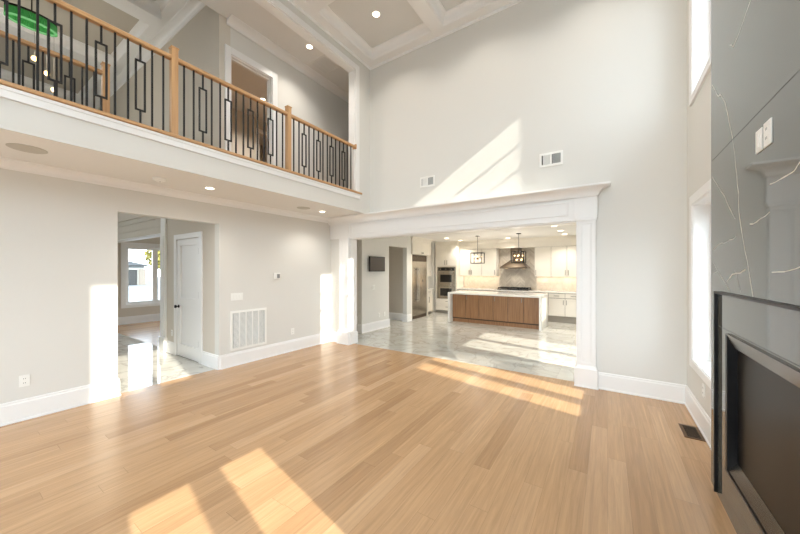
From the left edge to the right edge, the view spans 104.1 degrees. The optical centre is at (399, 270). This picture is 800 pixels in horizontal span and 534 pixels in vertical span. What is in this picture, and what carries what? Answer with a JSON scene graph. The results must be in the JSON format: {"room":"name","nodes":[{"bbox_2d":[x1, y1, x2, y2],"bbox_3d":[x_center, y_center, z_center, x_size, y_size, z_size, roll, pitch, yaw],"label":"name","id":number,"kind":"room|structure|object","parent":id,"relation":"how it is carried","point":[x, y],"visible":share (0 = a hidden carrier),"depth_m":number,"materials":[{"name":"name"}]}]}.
{"room":"living room","nodes":[
{"label":"living room","id":0,"kind":"room"},
{"bbox_2d":[0,0,138,93],"bbox_3d":[-6.929,-4.480,4.524,6.650,0.100,5.070,0,0,34],"label":"ceiling","id":1,"kind":"structure","parent":0,"point":[102,10],"depth_m":5.79,"materials":[{"name":"beige paint"}]},
{"bbox_2d":[3,0,57,91],"bbox_3d":[-5.761,-3.667,4.882,0.292,1.545,0.552,0,0,34],"label":"chandelier","id":2,"kind":"object","parent":1,"relation":"hanging from","point":[28,17],"visible":0.73,"depth_m":4.88,"materials":[{"name":"green glass"}]},
{"bbox_2d":[118,237,159,316],"bbox_3d":[-6.997,0.100,10.342,0.140,2.900,4.510,0,0,34],"label":"wall","id":3,"kind":"structure","parent":0,"point":[124,312],"depth_m":9.08,"materials":[{"name":"beige paint"}]},
{"bbox_2d":[118,313,159,324],"bbox_3d":[-5.064,1.441,9.077,4.480,0.218,4.280,0,0,34],"label":"baseboard","id":4,"kind":"structure","parent":3,"relation":"attached to","point":[150,317],"depth_m":9.16,"materials":[{"name":"white"}]},
{"bbox_2d":[121,242,159,308],"bbox_3d":[-7.490,0.144,9.548,0.127,1.888,1.640,0,0,34],"label":"window","id":5,"kind":"structure","parent":3,"relation":"in","point":[125,246],"depth_m":9.16,"materials":[{"name":"white wood"}]},
{"bbox_2d":[97,6,229,353],"bbox_3d":[-5.491,-1.450,6.689,6.650,6.000,0.170,0,0,34],"label":"wall","id":6,"kind":"structure","parent":0,"point":[201,42],"depth_m":5.29,"materials":[{"name":"beige paint"}]},
{"bbox_2d":[0,0,205,108],"bbox_3d":[-6.850,-4.340,4.543,6.520,0.180,4.910,0,0,34],"label":"trim","id":7,"kind":"structure","parent":6,"relation":"attached to","point":[159,21],"depth_m":5.83,"materials":[{"name":"white"}]},
{"bbox_2d":[118,217,166,239],"bbox_3d":[-6.119,-0.881,7.028,4.030,0.338,0.040,0,0,34],"label":"trim","id":8,"kind":"structure","parent":6,"relation":"attached to","point":[149,226],"depth_m":6.62,"materials":[{"name":"beige paint"}]},
{"bbox_2d":[118,218,202,363],"bbox_3d":[-5.494,0.240,6.685,5.450,2.620,0.200,0,0,34],"label":"trim","id":9,"kind":"structure","parent":6,"relation":"attached to","point":[163,235],"depth_m":5.69,"materials":[{"name":"white wood"}]},
{"bbox_2d":[174,238,197,361],"bbox_3d":[-3.697,0.499,5.420,0.824,2.078,0.126,0,0,34],"label":"door","id":10,"kind":"structure","parent":6,"relation":"in","point":[187,249],"depth_m":5.47,"materials":[{"name":"white wood"}]},
{"bbox_2d":[166,340,218,369],"bbox_3d":[-3.620,1.441,5.377,1.920,0.218,0.026,0,0,34],"label":"baseboard","id":11,"kind":"structure","parent":6,"relation":"attached to","point":[210,360],"depth_m":5.03,"materials":[{"name":"white"}]},
{"bbox_2d":[0,129,361,217],"bbox_3d":[-3.317,-1.115,3.247,1.220,0.020,8.340,0,0,34],"label":"ceiling","id":12,"kind":"structure","parent":0,"point":[61,155],"depth_m":3.57,"materials":[{"name":"white paint"}]},
{"bbox_2d":[5,143,47,153],"bbox_3d":[-3.386,-1.101,2.837,0.250,0.008,0.250,0,0,34],"label":"ceiling speaker","id":13,"kind":"object","parent":12,"relation":"attached to","point":[21,147],"visible":1,"depth_m":2.82,"materials":[{"name":"grey plastic"}]},
{"bbox_2d":[153,177,165,182],"bbox_3d":[-2.902,-1.083,3.764,0.130,0.044,0.130,0,0,34],"label":"smoke detector","id":14,"kind":"object","parent":12,"relation":"attached to","point":[157,179],"visible":1,"depth_m":3.73,"materials":[{"name":"white plastic"}]},
{"bbox_2d":[0,0,369,212],"bbox_3d":[-2.845,-2.638,2.938,0.130,3.065,7.947,0,0,34],"label":"wall","id":15,"kind":"structure","parent":0,"point":[18,117],"depth_m":3.50,"materials":[{"name":"white paint"}]},
{"bbox_2d":[0,84,360,198],"bbox_3d":[-2.865,-1.390,2.764,0.030,0.090,7.635,0,0,34],"label":"trim","id":16,"kind":"structure","parent":15,"relation":"attached to","point":[6,92],"depth_m":3.15,"materials":[{"name":"white wood"}]},
{"bbox_2d":[227,14,348,102],"bbox_3d":[-1.136,-3.882,6.433,0.890,0.095,4.340,0,0,34],"label":"trim","id":17,"kind":"structure","parent":15,"relation":"attached to","point":[233,22],"depth_m":5.64,"materials":[{"name":"white"}]},
{"bbox_2d":[254,0,358,191],"bbox_3d":[-2.940,-2.650,2.793,0.172,2.400,7.600,0,0,34],"label":"trim","id":18,"kind":"structure","parent":15,"relation":"attached to","point":[353,73],"depth_m":5.59,"materials":[{"name":"white wood"}]},
{"bbox_2d":[292,0,515,67],"bbox_3d":[-0.833,-4.080,1.602,4.700,0.140,7.947,0,0,34],"label":"trim","id":19,"kind":"structure","parent":15,"relation":"attached to","point":[311,7],"depth_m":5.05,"materials":[{"name":"white"}]},
{"bbox_2d":[0,168,410,403],"bbox_3d":[-2.897,0.223,4.829,0.170,2.655,11.440,0,0,34],"label":"wall","id":20,"kind":"structure","parent":0,"point":[59,236],"depth_m":3.73,"materials":[{"name":"white paint"}]},
{"bbox_2d":[19,374,29,386],"bbox_3d":[-3.887,1.145,3.231,0.010,0.118,0.075,0,0,34],"label":"outlet plate","id":21,"kind":"object","parent":20,"relation":"attached to","point":[24,380],"visible":1,"depth_m":3.23,"materials":[{"name":"white plastic"}]},
{"bbox_2d":[0,157,328,222],"bbox_3d":[-3.674,-1.060,3.460,0.110,0.090,7.900,0,0,34],"label":"trim","id":22,"kind":"structure","parent":20,"relation":"attached to","point":[5,163],"depth_m":3.95,"materials":[{"name":"white wood"}]},
{"bbox_2d":[0,331,330,426],"bbox_3d":[-3.755,1.441,3.542,0.166,0.218,7.947,0,0,34],"label":"baseboard","id":23,"kind":"structure","parent":20,"relation":"attached to","point":[16,411],"depth_m":3.64,"materials":[{"name":"white"}]},
{"bbox_2d":[231,293,242,300],"bbox_3d":[-2.655,0.432,5.084,0.012,0.118,0.200,0,0,34],"label":"switch plate","id":24,"kind":"object","parent":20,"relation":"attached to","point":[234,296],"visible":1,"depth_m":5.08,"materials":[{"name":"white plastic"}]},
{"bbox_2d":[230,308,266,351],"bbox_3d":[-2.539,0.982,5.257,0.014,0.640,0.640,0,0,34],"label":"air vent","id":25,"kind":"object","parent":20,"relation":"in","point":[248,328],"visible":1,"depth_m":5.24,"materials":[{"name":"white plastic"}]},
{"bbox_2d":[274,273,279,278],"bbox_3d":[-2.244,0.107,5.692,0.024,0.115,0.130,0,0,34],"label":"thermostat","id":26,"kind":"object","parent":20,"relation":"attached to","point":[276,275],"visible":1,"depth_m":5.68,"materials":[{"name":"white plastic"}]},
{"bbox_2d":[369,256,384,271],"bbox_3d":[-0.609,-0.155,8.033,0.097,0.380,0.630,0,0,34],"label":"wall screen","id":27,"kind":"object","parent":20,"relation":"attached to","point":[375,263],"visible":1,"depth_m":7.96,"materials":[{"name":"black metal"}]},
{"bbox_2d":[357,314,411,333],"bbox_3d":[2.395,1.441,7.557,5.910,0.218,5.160,0,0,34],"label":"baseboard","id":28,"kind":"structure","parent":20,"relation":"attached to","point":[364,328],"depth_m":8.10,"materials":[{"name":"white"}]},
{"bbox_2d":[411,254,427,315],"bbox_3d":[0.335,0.530,10.266,0.800,2.039,1.185,0,0,34],"label":"trim","id":29,"kind":"structure","parent":20,"relation":"attached to","point":[411,254],"depth_m":9.57,"materials":[{"name":"beige"}]},
{"bbox_2d":[411,236,433,255],"bbox_3d":[0.392,-0.754,10.225,0.940,0.528,1.390,0,0,34],"label":"upper cabinet","id":30,"kind":"object","parent":20,"relation":"attached to","point":[419,246],"visible":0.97,"depth_m":9.93,"materials":[{"name":"beige wood"}]},
{"bbox_2d":[231,61,266,146],"bbox_3d":[-3.200,-3.950,7.899,3.930,0.100,4.380,0,0,34],"label":"ceiling","id":31,"kind":"structure","parent":0,"point":[241,78],"depth_m":6.74,"materials":[{"name":"white paint"}]},
{"bbox_2d":[231,108,266,158],"bbox_3d":[-3.643,-2.960,8.181,0.120,2.980,4.200,0,0,34],"label":"wall","id":32,"kind":"structure","parent":0,"point":[239,113],"depth_m":7.75,"materials":[{"name":"beige paint"}]},
{"bbox_2d":[259,145,266,162],"bbox_3d":[-4.878,-2.960,9.013,0.100,2.980,4.380,0,0,34],"label":"wall","id":33,"kind":"structure","parent":0,"point":[260,146],"depth_m":9.75,"materials":[{"name":"beige paint"}]},
{"bbox_2d":[199,0,348,93],"bbox_3d":[-2.729,-3.990,4.033,0.910,0.120,10.300,0,0,34],"label":"ceiling","id":34,"kind":"structure","parent":0,"point":[250,12],"depth_m":5.14,"materials":[{"name":"white paint"}]},
{"bbox_2d":[306,44,312,48],"bbox_3d":[-1.591,-3.926,5.486,0.130,0.007,0.130,0,0,34],"label":"recessed light","id":35,"kind":"object","parent":34,"relation":"in","point":[308,46],"visible":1,"depth_m":5.48,"materials":[{"name":"white plastic"}]},
{"bbox_2d":[308,55,340,74],"bbox_3d":[-1.437,-3.925,5.984,0.455,0.010,0.420,0,0,34],"label":"ceiling vent","id":36,"kind":"object","parent":34,"relation":"in","point":[323,56],"visible":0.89,"depth_m":5.97,"materials":[{"name":"white metal"}]},
{"bbox_2d":[230,27,348,188],"bbox_3d":[-1.513,-2.960,6.779,0.120,2.980,4.380,0,0,34],"label":"wall","id":37,"kind":"structure","parent":0,"point":[310,101],"depth_m":6.17,"materials":[{"name":"white paint"}]},
{"bbox_2d":[0,312,736,533],"bbox_3d":[-2.285,1.650,6.139,12.600,0.200,14.300,0,0,34],"label":"floor","id":38,"kind":"structure","parent":0,"point":[331,437],"depth_m":2.71,"materials":[{"name":"brown wood"}]},
{"bbox_2d":[412,255,426,318],"bbox_3d":[0.336,0.535,10.284,0.781,2.030,1.085,0,0,34],"label":"refrigerator","id":39,"kind":"object","parent":38,"relation":"on","point":[419,263],"visible":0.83,"depth_m":10.08,"materials":[{"name":"silver metal"}]},
{"bbox_2d":[428,289,432,313],"bbox_3d":[0.766,1.116,11.045,0.656,0.868,0.550,0,0,34],"label":"base cabinet","id":40,"kind":"object","parent":38,"relation":"on","point":[430,292],"visible":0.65,"depth_m":10.98,"materials":[{"name":"beige wood"}]},
{"bbox_2d":[428,242,435,311],"bbox_3d":[1.199,0.265,11.856,0.520,2.570,0.600,0,0,34],"label":"trim","id":41,"kind":"structure","parent":38,"relation":"on","point":[431,279],"depth_m":11.49,"materials":[{"name":"white paint"}]},
{"bbox_2d":[435,241,462,312],"bbox_3d":[1.824,0.266,11.405,0.920,2.568,0.660,0,0,34],"label":"tall cabinet","id":42,"kind":"object","parent":38,"relation":"on","point":[447,254],"visible":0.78,"depth_m":11.20,"materials":[{"name":"beige wood"}]},
{"bbox_2d":[437,267,455,298],"bbox_3d":[1.726,0.455,11.295,0.710,1.130,0.432,0,0,34],"label":"double oven","id":43,"kind":"object","parent":42,"relation":"in","point":[446,276],"visible":0.92,"depth_m":11.16,"materials":[{"name":"silver metal"}]},
{"bbox_2d":[453,294,538,328],"bbox_3d":[2.832,1.131,9.112,2.461,0.838,0.846,0,0,34],"label":"base cabinet","id":44,"kind":"object","parent":38,"relation":"on","point":[521,312],"visible":0.73,"depth_m":8.72,"materials":[{"name":"brown wood"}]},
{"bbox_2d":[448,290,547,330],"bbox_3d":[2.797,1.105,9.060,2.587,0.890,1.050,0,0,34],"label":"countertop","id":45,"kind":"structure","parent":44,"relation":"on","point":[543,297],"depth_m":8.62,"materials":[{"name":"white stone"}]},
{"bbox_2d":[548,293,575,323],"bbox_3d":[4.964,1.116,9.328,0.890,0.868,0.646,0,0,34],"label":"base cabinet","id":46,"kind":"object","parent":38,"relation":"on","point":[561,306],"visible":0.76,"depth_m":9.14,"materials":[{"name":"beige wood"}]},
{"bbox_2d":[678,423,705,441],"bbox_3d":[2.785,1.546,2.982,0.144,0.008,0.306,0,0,34],"label":"floor vent","id":47,"kind":"object","parent":38,"relation":"in","point":[692,432],"visible":1,"depth_m":2.96,"materials":[{"name":"brown metal"}]},
{"bbox_2d":[711,0,799,533],"bbox_3d":[1.981,-1.225,1.289,0.645,5.550,2.000,0,0,34],"label":"fireplace","id":48,"kind":"object","parent":38,"relation":"on","point":[755,44],"visible":1,"depth_m":1.61,"materials":[{"name":"grey stone"}]},
{"bbox_2d":[756,127,762,153],"bbox_3d":[1.791,-0.645,1.559,0.011,0.112,0.074,0,0,34],"label":"switch plate","id":49,"kind":"object","parent":48,"relation":"attached to","point":[759,134],"visible":1,"depth_m":1.55,"materials":[{"name":"white plastic"}]},
{"bbox_2d":[763,117,771,147],"bbox_3d":[1.737,-0.647,1.476,0.009,0.118,0.084,0,0,34],"label":"outlet plate","id":50,"kind":"object","parent":48,"relation":"attached to","point":[767,126],"visible":1,"depth_m":1.47,"materials":[{"name":"white plastic"}]},
{"bbox_3d":[5.701,1.116,8.839,0.880,0.868,0.646,0,0,34],"label":"base cabinet","id":51,"kind":"object","parent":38,"relation":"on","visible":0},
{"bbox_2d":[457,288,575,293],"bbox_3d":[4.121,0.660,9.907,4.695,0.040,0.635,0,0,34],"label":"countertop","id":52,"kind":"structure","parent":51,"relation":"on","point":[484,289],"depth_m":9.79,"materials":[{"name":"white stone"}]},
{"bbox_2d":[497,287,530,290],"bbox_3d":[3.702,0.600,10.130,0.960,0.079,0.546,0,0,34],"label":"gas cooktop","id":53,"kind":"object","parent":52,"relation":"in","point":[499,288],"visible":1,"depth_m":10.06,"materials":[{"name":"black metal"}]},
{"bbox_2d":[389,246,402,312],"bbox_3d":[-1.071,0.250,8.592,1.010,2.600,3.130,0,0,34],"label":"wall","id":54,"kind":"structure","parent":0,"point":[395,253],"depth_m":9.73,"materials":[{"name":"beige paint"}]},
{"bbox_2d":[389,312,402,320],"bbox_3d":[-1.033,1.441,8.531,0.880,0.218,2.990,0,0,34],"label":"baseboard","id":55,"kind":"structure","parent":54,"relation":"attached to","point":[393,316],"depth_m":9.70,"materials":[{"name":"white"}]},
{"bbox_2d":[328,0,466,47],"bbox_3d":[-0.793,-4.200,1.571,5.060,0.100,8.340,0,0,34],"label":"ceiling","id":56,"kind":"structure","parent":0,"point":[396,17],"depth_m":5.11,"materials":[{"name":"white paint"}]},
{"bbox_2d":[372,11,379,17],"bbox_3d":[-0.386,-4.146,5.058,0.140,0.007,0.140,0,0,34],"label":"recessed light","id":57,"kind":"object","parent":56,"relation":"in","point":[376,14],"visible":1,"depth_m":5.06,"materials":[{"name":"white plastic"}]},
{"bbox_2d":[409,224,575,241],"bbox_3d":[2.271,-1.065,8.119,7.200,0.090,5.960,0,0,34],"label":"ceiling","id":58,"kind":"structure","parent":0,"point":[547,231],"depth_m":8.94,"materials":[{"name":"white paint"}]},
{"bbox_2d":[470,236,484,263],"bbox_3d":[2.313,-0.608,9.304,0.336,0.825,0.300,0,0,34],"label":"pendant lantern","id":59,"kind":"object","parent":58,"relation":"hanging from","point":[477,252],"visible":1,"depth_m":9.30,"materials":[{"name":"grey metal"}]},
{"bbox_2d":[511,233,525,262],"bbox_3d":[3.292,-0.608,8.654,0.336,0.825,0.300,0,0,34],"label":"pendant lantern","id":60,"kind":"object","parent":58,"relation":"hanging from","point":[518,251],"visible":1,"depth_m":8.62,"materials":[{"name":"grey metal"}]},
{"bbox_2d":[331,0,686,384],"bbox_3d":[0.998,-1.450,5.272,6.170,6.000,0.193,0,0,34],"label":"wall","id":61,"kind":"structure","parent":0,"point":[474,108],"depth_m":4.17,"materials":[{"name":"white paint"}]},
{"bbox_2d":[337,237,349,344],"bbox_3d":[-1.180,0.429,6.556,0.330,2.242,0.077,0,0,34],"label":"trim","id":62,"kind":"structure","parent":61,"relation":"attached to","point":[343,334],"depth_m":6.55,"materials":[{"name":"white wood"}]},
{"bbox_2d":[287,0,523,69],"bbox_3d":[-0.833,-3.993,1.602,4.700,0.035,7.947,0,0,34],"label":"trim","id":63,"kind":"structure","parent":61,"relation":"attached to","point":[290,1],"depth_m":5.22,"materials":[{"name":"white"}]},
{"bbox_2d":[420,175,434,187],"bbox_3d":[0.483,-1.558,5.490,0.290,0.185,0.012,0,0,34],"label":"air vent","id":64,"kind":"object","parent":61,"relation":"in","point":[427,181],"visible":1,"depth_m":5.48,"materials":[{"name":"white plastic"}]},
{"bbox_2d":[350,221,576,382],"bbox_3d":[0.730,0.439,5.449,4.157,2.222,0.233,0,0,34],"label":"trim","id":65,"kind":"structure","parent":61,"relation":"attached to","point":[353,241],"depth_m":6.38,"materials":[{"name":"white wood"}]},
{"bbox_2d":[330,196,597,239],"bbox_3d":[0.529,-0.877,5.439,4.925,0.425,0.047,0,0,34],"label":"trim","id":66,"kind":"structure","parent":61,"relation":"attached to","point":[567,210],"depth_m":4.96,"materials":[{"name":"white wood"}]},
{"bbox_2d":[326,181,610,225],"bbox_3d":[0.548,-1.034,5.339,5.065,0.137,0.192,0,0,34],"label":"trim","id":67,"kind":"structure","parent":61,"relation":"attached to","point":[593,189],"depth_m":4.82,"materials":[{"name":"white wood"}]},
{"bbox_2d":[331,331,685,403],"bbox_3d":[0.900,1.441,5.205,5.800,0.218,0.026,0,0,34],"label":"baseboard","id":68,"kind":"structure","parent":61,"relation":"attached to","point":[660,390],"depth_m":3.83,"materials":[{"name":"white"}]},
{"bbox_2d":[539,150,562,167],"bbox_3d":[2.128,-1.565,4.398,0.300,0.195,0.012,0,0,34],"label":"air vent","id":69,"kind":"object","parent":61,"relation":"in","point":[556,157],"visible":1,"depth_m":4.39,"materials":[{"name":"white plastic"}]},
{"bbox_2d":[574,217,597,389],"bbox_3d":[2.466,0.429,4.134,0.275,2.242,0.077,0,0,34],"label":"trim","id":70,"kind":"structure","parent":61,"relation":"attached to","point":[586,371],"depth_m":4.13,"materials":[{"name":"white"}]},
{"bbox_2d":[687,0,710,418],"bbox_3d":[1.218,-1.450,0.235,0.230,6.000,8.340,0,0,34],"label":"wall","id":71,"kind":"structure","parent":0,"point":[699,113],"depth_m":3.19,"materials":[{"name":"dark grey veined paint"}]},
{"bbox_2d":[685,385,710,448],"bbox_3d":[1.114,1.441,0.309,0.026,0.218,7.947,0,0,34],"label":"baseboard","id":72,"kind":"structure","parent":71,"relation":"attached to","point":[700,417],"depth_m":3.08,"materials":[{"name":"white wood"}]},
{"bbox_2d":[689,179,710,388],"bbox_3d":[2.921,0.120,2.850,0.217,1.831,1.210,0,0,34],"label":"window","id":73,"kind":"structure","parent":71,"relation":"in","point":[700,201],"depth_m":3.28,"materials":[{"name":"white glass"}]},
{"bbox_2d":[689,0,710,106],"bbox_3d":[2.877,-2.729,2.783,0.217,1.871,1.410,0,0,34],"label":"window","id":74,"kind":"structure","parent":71,"relation":"in","point":[699,10],"depth_m":3.31,"materials":[{"name":"white glass"}]},
{"bbox_2d":[702,383,704,397],"bbox_3d":[2.900,1.150,2.983,0.010,0.125,0.075,0,0,34],"label":"outlet plate","id":75,"kind":"object","parent":71,"relation":"attached to","point":[703,385],"visible":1,"depth_m":2.97,"materials":[{"name":"white plastic"}]},
{"bbox_3d":[3.982,0.250,10.470,6.950,2.600,0.150,0,0,34],"label":"wall","id":76,"kind":"structure","parent":0,"visible":0},
{"bbox_2d":[460,249,481,275],"bbox_3d":[2.557,-0.254,11.077,0.795,0.933,0.396,0,0,34],"label":"upper cabinet","id":77,"kind":"object","parent":76,"relation":"attached to","point":[466,269],"visible":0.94,"depth_m":10.96,"materials":[{"name":"beige wood"}]},
{"bbox_2d":[482,249,498,275],"bbox_3d":[3.101,-0.254,10.716,0.510,0.933,0.396,0,0,34],"label":"upper cabinet","id":78,"kind":"object","parent":76,"relation":"attached to","point":[491,266],"visible":0.98,"depth_m":10.57,"materials":[{"name":"beige wood"}]},
{"bbox_2d":[500,248,529,268],"bbox_3d":[3.753,-0.385,10.189,0.840,0.679,0.528,0,0,34],"label":"range hood","id":79,"kind":"object","parent":76,"relation":"attached to","point":[508,265],"visible":0.99,"depth_m":10.11,"materials":[{"name":"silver metal"}]},
{"bbox_2d":[459,235,575,249],"bbox_3d":[4.169,-0.873,9.983,4.700,0.295,0.435,0,0,34],"label":"trim","id":80,"kind":"structure","parent":76,"relation":"attached to","point":[570,240],"depth_m":10.01,"materials":[{"name":"beige"}]},
{"bbox_2d":[499,248,536,289],"bbox_3d":[3.918,-0.043,10.410,1.190,1.363,0.022,0,0,34],"label":"backsplash","id":81,"kind":"structure","parent":76,"relation":"attached to","point":[507,277],"depth_m":10.36,"materials":[{"name":"tile"}]},
{"bbox_2d":[464,276,575,290],"bbox_3d":[4.297,0.421,10.159,4.680,0.433,0.020,0,0,34],"label":"backsplash","id":82,"kind":"structure","parent":76,"relation":"attached to","point":[543,283],"depth_m":9.99,"materials":[{"name":"tile"}]},
{"bbox_2d":[535,247,550,276],"bbox_3d":[4.500,-0.254,9.786,0.470,0.933,0.396,0,0,34],"label":"upper cabinet","id":83,"kind":"object","parent":76,"relation":"attached to","point":[542,254],"visible":0.98,"depth_m":9.64,"materials":[{"name":"beige wood"}]},
{"bbox_2d":[551,246,575,276],"bbox_3d":[5.071,-0.254,9.407,0.900,0.933,0.396,0,0,34],"label":"upper cabinet","id":84,"kind":"object","parent":76,"relation":"attached to","point":[563,258],"visible":0.85,"depth_m":9.33,"materials":[{"name":"beige wood"}]},
{"bbox_3d":[-4.371,-1.297,5.123,5.050,0.345,10.300,0,0,34],"label":"floor","id":85,"kind":"structure","parent":0,"visible":0},
{"bbox_2d":[0,30,110,112],"bbox_3d":[-4.270,-1.952,2.446,0.076,0.965,3.006,0,0,34],"label":"bridge railing","id":86,"kind":"object","parent":85,"relation":"on","point":[106,103],"visible":0.59,"depth_m":3.36,"materials":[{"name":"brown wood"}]},
{"bbox_2d":[0,0,361,194],"bbox_3d":[-2.881,-1.935,2.786,0.118,0.999,7.655,0,0,34],"label":"balcony railing","id":87,"kind":"object","parent":85,"relation":"on","point":[172,56],"visible":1,"depth_m":3.37,"materials":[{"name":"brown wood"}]},
{"bbox_3d":[0.394,0.250,11.232,0.130,2.600,2.550,0,0,34],"label":"wall","id":88,"kind":"structure","parent":0,"visible":0},
{"bbox_2d":[428,244,430,275],"bbox_3d":[0.760,-0.407,11.253,0.456,1.225,0.890,0,0,34],"label":"upper cabinet","id":89,"kind":"object","parent":88,"relation":"attached to","point":[429,257],"visible":0.23,"depth_m":11.38,"materials":[{"name":"beige wood"}]},
{"label":"outside","id":90,"kind":"structure","parent":0,"visible":0},
{"bbox_2d":[128,277,159,301],"bbox_3d":[-24.991,2.205,16.596,180.000,0.190,160.000,0,0,34],"label":"ground","id":91,"kind":"structure","parent":90,"point":[135,292],"depth_m":30.77,"materials":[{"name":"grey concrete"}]},
{"bbox_2d":[128,261,148,284],"bbox_3d":[-42.496,0.180,41.845,8.100,3.860,11.900,0,0,34],"label":"house","id":92,"kind":"structure","parent":91,"relation":"on","point":[136,271],"depth_m":43.77,"materials":[{"name":"grey"}]},
{"bbox_2d":[144,250,159,268],"bbox_3d":[-44.936,-1.739,58.961,5.249,7.715,5.383,0,0,34],"label":"street tree","id":93,"kind":"object","parent":91,"relation":"on","point":[149,255],"visible":0.19,"depth_m":57.25,"materials":[{"name":"green plant"}]},
{"bbox_3d":[-3.200,-2.960,7.899,3.930,2.980,4.380,0,0,34],"label":"wall","id":94,"kind":"structure","parent":0,"visible":0},
{"bbox_2d":[225,44,277,165],"bbox_3d":[-2.589,-2.555,7.331,2.575,2.170,4.450,0,0,34],"label":"trim","id":95,"kind":"structure","parent":94,"relation":"attached to","point":[231,54],"depth_m":5.39,"materials":[{"name":"white wood"}]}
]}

